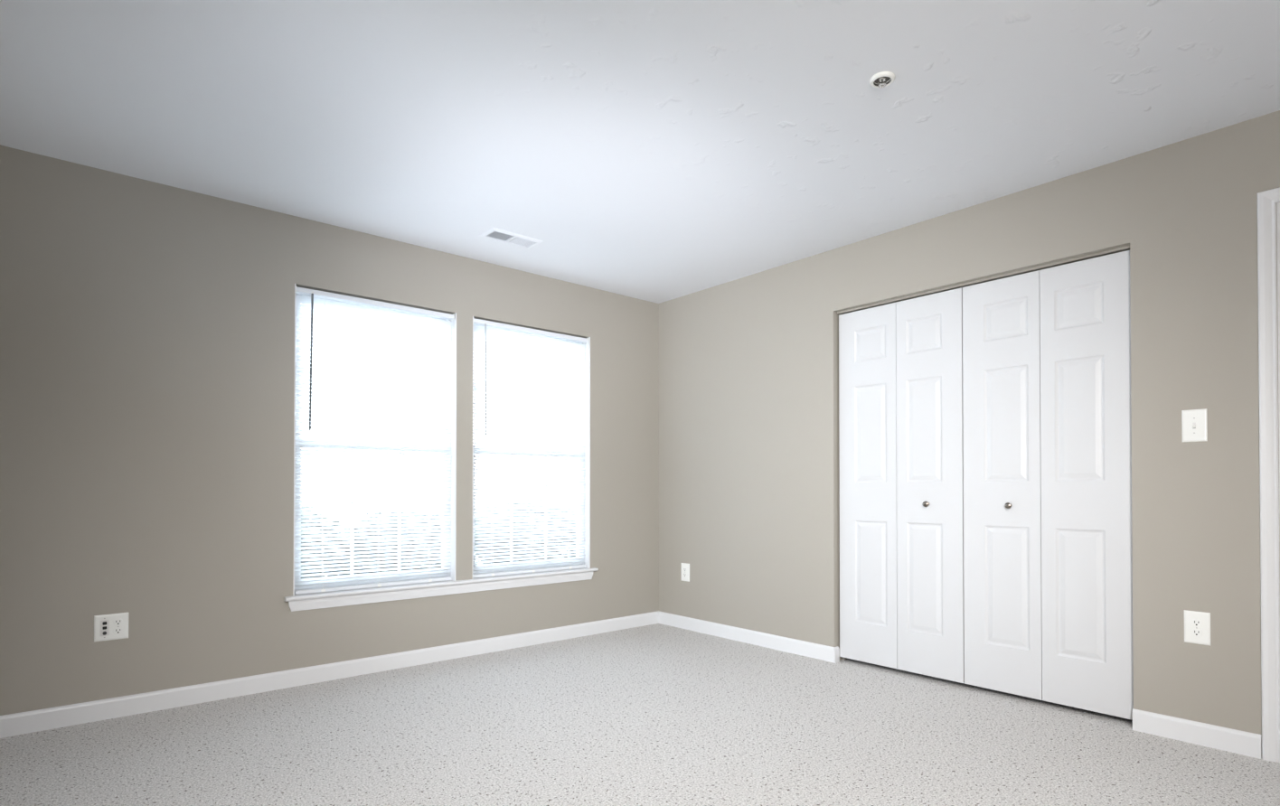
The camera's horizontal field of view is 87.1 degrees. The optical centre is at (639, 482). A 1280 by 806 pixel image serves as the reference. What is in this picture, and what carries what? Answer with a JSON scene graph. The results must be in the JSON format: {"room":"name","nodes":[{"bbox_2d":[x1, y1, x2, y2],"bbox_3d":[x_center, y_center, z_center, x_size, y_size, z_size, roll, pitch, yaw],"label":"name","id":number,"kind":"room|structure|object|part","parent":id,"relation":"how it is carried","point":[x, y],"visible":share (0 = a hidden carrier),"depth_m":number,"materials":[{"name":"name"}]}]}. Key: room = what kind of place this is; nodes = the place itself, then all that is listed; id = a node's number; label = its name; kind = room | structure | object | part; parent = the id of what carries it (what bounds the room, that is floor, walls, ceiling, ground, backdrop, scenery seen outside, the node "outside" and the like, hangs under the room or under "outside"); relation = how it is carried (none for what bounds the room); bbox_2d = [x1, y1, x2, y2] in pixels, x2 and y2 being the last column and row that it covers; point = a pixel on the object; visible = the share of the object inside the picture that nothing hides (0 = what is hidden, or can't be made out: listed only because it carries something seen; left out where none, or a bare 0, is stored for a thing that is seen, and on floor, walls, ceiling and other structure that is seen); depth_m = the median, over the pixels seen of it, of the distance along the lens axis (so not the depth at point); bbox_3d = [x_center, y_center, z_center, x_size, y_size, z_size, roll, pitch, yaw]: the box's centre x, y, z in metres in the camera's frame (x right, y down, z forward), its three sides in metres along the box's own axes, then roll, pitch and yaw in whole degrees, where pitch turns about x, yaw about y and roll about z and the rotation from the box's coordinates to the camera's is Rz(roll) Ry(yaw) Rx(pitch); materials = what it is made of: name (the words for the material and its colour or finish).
{"room":"empty bedroom","nodes":[
{"label":"empty bedroom","id":0,"kind":"room"},
{"bbox_2d":[0,144,658,715],"bbox_3d":[-1.705,-0.165,3.652,5.010,2.440,0.130,0,-1,-41],"label":"wall","id":1,"kind":"structure","parent":0,"point":[147,327],"depth_m":3.21,"materials":[{"name":"beige paint"}]},
{"bbox_2d":[94,612,128,642],"bbox_3d":[-2.350,0.644,2.994,0.121,0.116,0.020,0,-1,-41],"label":"outlet","id":2,"kind":"object","parent":1,"relation":"attached to","point":[113,626],"visible":1,"depth_m":3.00,"materials":[{"name":"white plastic"}]},
{"bbox_2d":[112,627,122,634],"bbox_3d":[-2.334,0.664,3.010,0.034,0.028,0.004,0,-1,-41],"label":"receptacle","id":3,"kind":"object","parent":2,"relation":"attached to","point":[116,630],"depth_m":3.01,"materials":[{"name":"white plastic"}]},
{"bbox_2d":[112,619,122,625],"bbox_3d":[-2.334,0.625,3.011,0.034,0.028,0.004,0,-1,-41],"label":"receptacle","id":4,"kind":"object","parent":2,"relation":"attached to","point":[116,622],"depth_m":3.01,"materials":[{"name":"white plastic"}]},
{"bbox_2d":[0,611,658,738],"bbox_3d":[-1.658,1.011,3.587,4.750,0.088,0.012,0,-1,-41],"label":"baseboard","id":5,"kind":"structure","parent":1,"relation":"attached to","point":[26,722],"depth_m":3.43,"materials":[{"name":"white paint"}]},
{"bbox_2d":[292,283,456,596],"bbox_3d":[-1.495,-0.220,3.833,0.898,1.622,0.129,0,-1,-41],"label":"window","id":6,"kind":"structure","parent":1,"relation":"in","point":[453,440],"depth_m":3.99,"materials":[{"name":"white paint"}]},
{"bbox_2d":[301,450,424,574],"bbox_3d":[-1.503,0.165,3.838,0.794,0.707,0.004,0,-1,-41],"label":"grille","id":7,"kind":"object","parent":6,"relation":"attached to","point":[351,450],"depth_m":3.87,"materials":[{"name":"white plastic"}]},
{"bbox_2d":[300,315,438,442],"bbox_3d":[-1.521,-0.593,3.867,0.794,0.745,0.004,0,-1,-41],"label":"grille","id":8,"kind":"object","parent":6,"relation":"attached to","point":[352,315],"depth_m":3.88,"materials":[{"name":"white plastic"}]},
{"bbox_3d":[-1.524,-0.595,3.870,0.848,0.821,0.024,0,-1,-41],"label":"sash","id":9,"kind":"part","parent":6,"relation":"part of","materials":[{"name":"white plastic"}]},
{"bbox_3d":[-1.506,0.172,3.841,0.848,0.793,0.024,0,-1,-41],"label":"sash","id":10,"kind":"part","parent":6,"relation":"part of","materials":[{"name":"white plastic"}]},
{"bbox_2d":[294,286,454,594],"bbox_3d":[-1.470,-0.218,3.798,0.879,1.612,0.051,0,-1,-41],"label":"mini blind","id":11,"kind":"object","parent":6,"relation":"attached to","point":[341,311],"visible":0.95,"depth_m":3.78,"materials":[{"name":"white plastic"}]},
{"bbox_3d":[-1.698,-0.209,3.610,0.001,1.569,0.026,0,-1,-41],"label":"ladder cord","id":12,"kind":"part","parent":11,"relation":"part of","materials":[{"name":"white fabric"}]},
{"bbox_3d":[-1.473,0.578,3.794,0.864,0.018,0.026,0,-1,-41],"label":"rail","id":13,"kind":"part","parent":11,"relation":"part of","materials":[{"name":"white plastic"}]},
{"bbox_3d":[-1.473,-0.208,3.802,0.001,1.569,0.026,0,-1,-41],"label":"ladder cord","id":14,"kind":"part","parent":11,"relation":"part of","materials":[{"name":"white fabric"}]},
{"bbox_3d":[-1.248,-0.206,3.994,0.001,1.569,0.026,0,-1,-41],"label":"ladder cord","id":15,"kind":"part","parent":11,"relation":"part of","materials":[{"name":"white fabric"}]},
{"bbox_2d":[283,567,598,611],"bbox_3d":[-1.084,0.633,4.113,1.984,0.078,0.115,0,-1,-41],"label":"trim","id":16,"kind":"structure","parent":1,"relation":"attached to","point":[301,602],"depth_m":3.93,"materials":[{"name":"white paint"}]},
{"bbox_2d":[472,316,590,574],"bbox_3d":[-0.733,-0.213,4.485,0.895,1.622,0.129,0,-1,-41],"label":"window","id":17,"kind":"structure","parent":1,"relation":"in","point":[587,558],"depth_m":4.72,"materials":[{"name":"white paint"}]},
{"bbox_3d":[-0.762,-0.589,4.522,0.845,0.821,0.024,0,-1,-41],"label":"sash","id":18,"kind":"part","parent":17,"relation":"part of","materials":[{"name":"white plastic"}]},
{"bbox_2d":[478,347,574,448],"bbox_3d":[-0.759,-0.587,4.519,0.791,0.745,0.004,0,-1,-41],"label":"grille","id":19,"kind":"object","parent":17,"relation":"attached to","point":[508,347],"depth_m":4.54,"materials":[{"name":"white plastic"}]},
{"bbox_3d":[-0.744,0.178,4.494,0.845,0.793,0.024,0,-1,-41],"label":"sash","id":20,"kind":"part","parent":17,"relation":"part of","materials":[{"name":"white plastic"}]},
{"bbox_2d":[472,318,588,578],"bbox_3d":[-0.707,-0.212,4.450,0.876,1.612,0.051,0,-1,-41],"label":"mini blind","id":21,"kind":"object","parent":17,"relation":"attached to","point":[561,349],"visible":0.96,"depth_m":4.43,"materials":[{"name":"white plastic"}]},
{"bbox_3d":[-0.934,-0.203,4.263,0.001,1.569,0.026,0,-1,-41],"label":"ladder cord","id":22,"kind":"part","parent":21,"relation":"part of","materials":[{"name":"white fabric"}]},
{"bbox_3d":[-0.711,0.584,4.447,0.861,0.018,0.026,0,-1,-41],"label":"rail","id":23,"kind":"part","parent":21,"relation":"part of","materials":[{"name":"white plastic"}]},
{"bbox_3d":[-0.711,-0.201,4.454,0.001,1.569,0.026,0,-1,-41],"label":"ladder cord","id":24,"kind":"part","parent":21,"relation":"part of","materials":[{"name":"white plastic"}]},
{"bbox_2d":[495,455,577,562],"bbox_3d":[-0.741,0.171,4.490,0.791,0.707,0.004,0,-1,-41],"label":"grille","id":25,"kind":"object","parent":17,"relation":"attached to","point":[510,456],"depth_m":4.57,"materials":[{"name":"white plastic"}]},
{"bbox_2d":[0,0,1279,303],"bbox_3d":[0.201,-1.461,1.953,5.680,0.120,5.210,0,-1,-41],"label":"ceiling","id":26,"kind":"structure","parent":0,"point":[654,151],"depth_m":2.52,"materials":[{"name":"white paint"}]},
{"bbox_2d":[479,227,542,248],"bbox_3d":[-0.729,-1.379,3.813,0.318,0.008,0.158,0,-1,-41],"label":"ceiling vent","id":27,"kind":"object","parent":26,"relation":"in","point":[494,233],"visible":1,"depth_m":3.80,"materials":[{"name":"white metal"}]},
{"bbox_2d":[869,71,894,87],"bbox_3d":[0.838,-1.385,2.328,0.085,0.025,0.085,0,-1,-41],"label":"sprinkler head","id":28,"kind":"object","parent":26,"relation":"attached to","point":[883,79],"visible":1,"depth_m":2.32},
{"bbox_2d":[873,76,891,85],"bbox_3d":[0.838,-1.392,2.328,0.057,0.010,0.057,0,-1,-41],"label":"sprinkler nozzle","id":29,"kind":"object","parent":28,"relation":"on","point":[877,80],"depth_m":2.33,"materials":[{"name":"grey metal"}]},
{"bbox_2d":[0,623,1279,805],"bbox_3d":[0.201,1.099,1.928,5.680,0.120,5.210,0,-1,-41],"label":"floor","id":30,"kind":"structure","parent":0,"point":[655,714],"depth_m":2.69,"materials":[{"name":"carpet"}]},
{"bbox_2d":[658,110,1279,734],"bbox_3d":[1.843,-0.168,3.259,0.130,2.440,5.080,0,-1,-41],"label":"wall","id":31,"kind":"structure","parent":0,"point":[749,428],"depth_m":3.07,"materials":[{"name":"beige paint"}]},
{"bbox_2d":[681,563,689,582],"bbox_3d":[0.329,0.656,4.913,0.009,0.130,0.086,0,-1,-41],"label":"wall outlet","id":32,"kind":"object","parent":31,"relation":"attached to","point":[685,568],"visible":1,"depth_m":4.91,"materials":[{"name":"white plastic"}]},
{"bbox_2d":[838,287,964,683],"bbox_3d":[1.417,0.015,3.718,0.066,2.026,0.719,0,-1,-41],"label":"door","id":33,"kind":"structure","parent":31,"relation":"in","point":[901,418],"depth_m":3.68,"materials":[{"name":"white paint"}]},
{"bbox_3d":[1.519,0.115,3.572,0.032,0.031,0.031,0,-1,-41],"label":"knob","id":34,"kind":"part","parent":33,"relation":"part of","materials":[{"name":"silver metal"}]},
{"bbox_2d":[658,611,1261,759],"bbox_3d":[1.765,1.008,3.259,0.050,0.088,4.938,0,-1,-41],"label":"baseboard","id":35,"kind":"structure","parent":31,"relation":"attached to","point":[1231,740],"depth_m":2.82,"materials":[{"name":"white paint"}]},
{"bbox_2d":[837,244,1129,314],"bbox_3d":[1.657,-1.013,3.463,0.030,0.012,1.457,0,-1,-41],"label":"trim","id":36,"kind":"structure","parent":31,"relation":"attached to","point":[1125,248],"depth_m":3.33,"materials":[{"name":"beige paint"}]},
{"bbox_2d":[962,250,1133,720],"bbox_3d":[1.887,0.010,3.169,0.066,2.026,0.718,0,-1,-41],"label":"door","id":37,"kind":"structure","parent":31,"relation":"in","point":[1047,406],"depth_m":3.13,"materials":[{"name":"white paint"}]},
{"bbox_3d":[1.786,0.112,3.260,0.032,0.031,0.031,0,-1,-41],"label":"knob","id":38,"kind":"part","parent":37,"relation":"part of","materials":[{"name":"silver metal"}]},
{"bbox_2d":[1181,408,1207,442],"bbox_3d":[2.223,-0.228,2.702,0.018,0.130,0.080,0,-1,-41],"label":"light switch","id":39,"kind":"object","parent":31,"relation":"attached to","point":[1194,422],"visible":1,"depth_m":2.70,"materials":[{"name":"white plastic"}]},
{"bbox_2d":[1184,610,1210,646],"bbox_3d":[2.229,0.582,2.694,0.009,0.129,0.083,0,-1,-41],"label":"wall outlet","id":40,"kind":"object","parent":31,"relation":"attached to","point":[1197,625],"visible":1,"depth_m":2.69,"materials":[{"name":"white plastic"}]},
{"bbox_2d":[1191,629,1202,637],"bbox_3d":[2.227,0.602,2.692,0.004,0.028,0.034,0,-1,-41],"label":"receptacle","id":41,"kind":"object","parent":40,"relation":"attached to","point":[1195,633],"depth_m":2.69,"materials":[{"name":"white plastic"}]},
{"bbox_2d":[1191,619,1202,627],"bbox_3d":[2.227,0.563,2.693,0.004,0.028,0.034,0,-1,-41],"label":"receptacle","id":42,"kind":"object","parent":40,"relation":"attached to","point":[1195,623],"depth_m":2.69,"materials":[{"name":"white plastic"}]},
{"bbox_2d":[1257,187,1279,762],"bbox_3d":[2.688,-0.032,2.258,0.147,2.148,0.890,0,-1,-41],"label":"trim","id":43,"kind":"structure","parent":31,"relation":"attached to","point":[1268,202],"depth_m":2.53,"materials":[{"name":"white paint"}]},
{"bbox_3d":[2.638,-1.080,2.226,0.017,0.053,0.890,0,-1,-41],"label":"head casing","id":44,"kind":"part","parent":43,"relation":"part of","materials":[{"name":"white paint"}]},
{"label":"outside","id":45,"kind":"structure","parent":0,"visible":0},
{"bbox_2d":[309,502,576,564],"bbox_3d":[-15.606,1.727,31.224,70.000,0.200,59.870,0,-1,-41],"label":"ground","id":46,"kind":"structure","parent":45,"point":[557,503],"depth_m":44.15,"materials":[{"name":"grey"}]},
{"bbox_2d":[301,518,324,578],"bbox_3d":[-3.702,0.724,6.077,1.517,1.328,1.543,0,-1,-41],"label":"shrub","id":47,"kind":"object","parent":46,"relation":"on","point":[304,519],"visible":0.02,"depth_m":6.26,"materials":[{"name":"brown plant"}]},
{"bbox_2d":[301,502,341,577],"bbox_3d":[-4.245,0.793,7.956,1.514,1.227,1.538,0,-1,-41],"label":"shrub","id":48,"kind":"object","parent":46,"relation":"on","point":[305,503],"visible":0.08,"depth_m":7.88,"materials":[{"name":"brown plant"}]},
{"bbox_2d":[354,511,440,570],"bbox_3d":[-3.019,0.870,9.009,1.519,1.096,1.557,0,-1,-41],"label":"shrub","id":49,"kind":"object","parent":46,"relation":"on","point":[428,512],"visible":0.02,"depth_m":8.48,"materials":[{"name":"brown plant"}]},
{"bbox_2d":[328,505,479,576],"bbox_3d":[-2.462,0.807,7.108,1.533,1.183,1.522,0,-1,-41],"label":"shrub","id":50,"kind":"object","parent":46,"relation":"on","point":[390,505],"visible":0.14,"depth_m":6.69,"materials":[{"name":"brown plant"}]},
{"bbox_3d":[-2.478,1.053,7.053,0.578,0.689,0.578,0,-1,-41],"label":"stem","id":51,"kind":"part","parent":50,"relation":"part of","materials":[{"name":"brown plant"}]},
{"bbox_2d":[474,493,576,564],"bbox_3d":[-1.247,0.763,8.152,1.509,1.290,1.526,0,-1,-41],"label":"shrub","id":52,"kind":"object","parent":46,"relation":"on","point":[537,494],"visible":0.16,"depth_m":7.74,"materials":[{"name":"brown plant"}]},
{"bbox_3d":[-1.106,1.034,8.120,0.364,0.747,0.681,0,-1,12],"label":"stem","id":53,"kind":"part","parent":52,"relation":"part of","materials":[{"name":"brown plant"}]}
]}

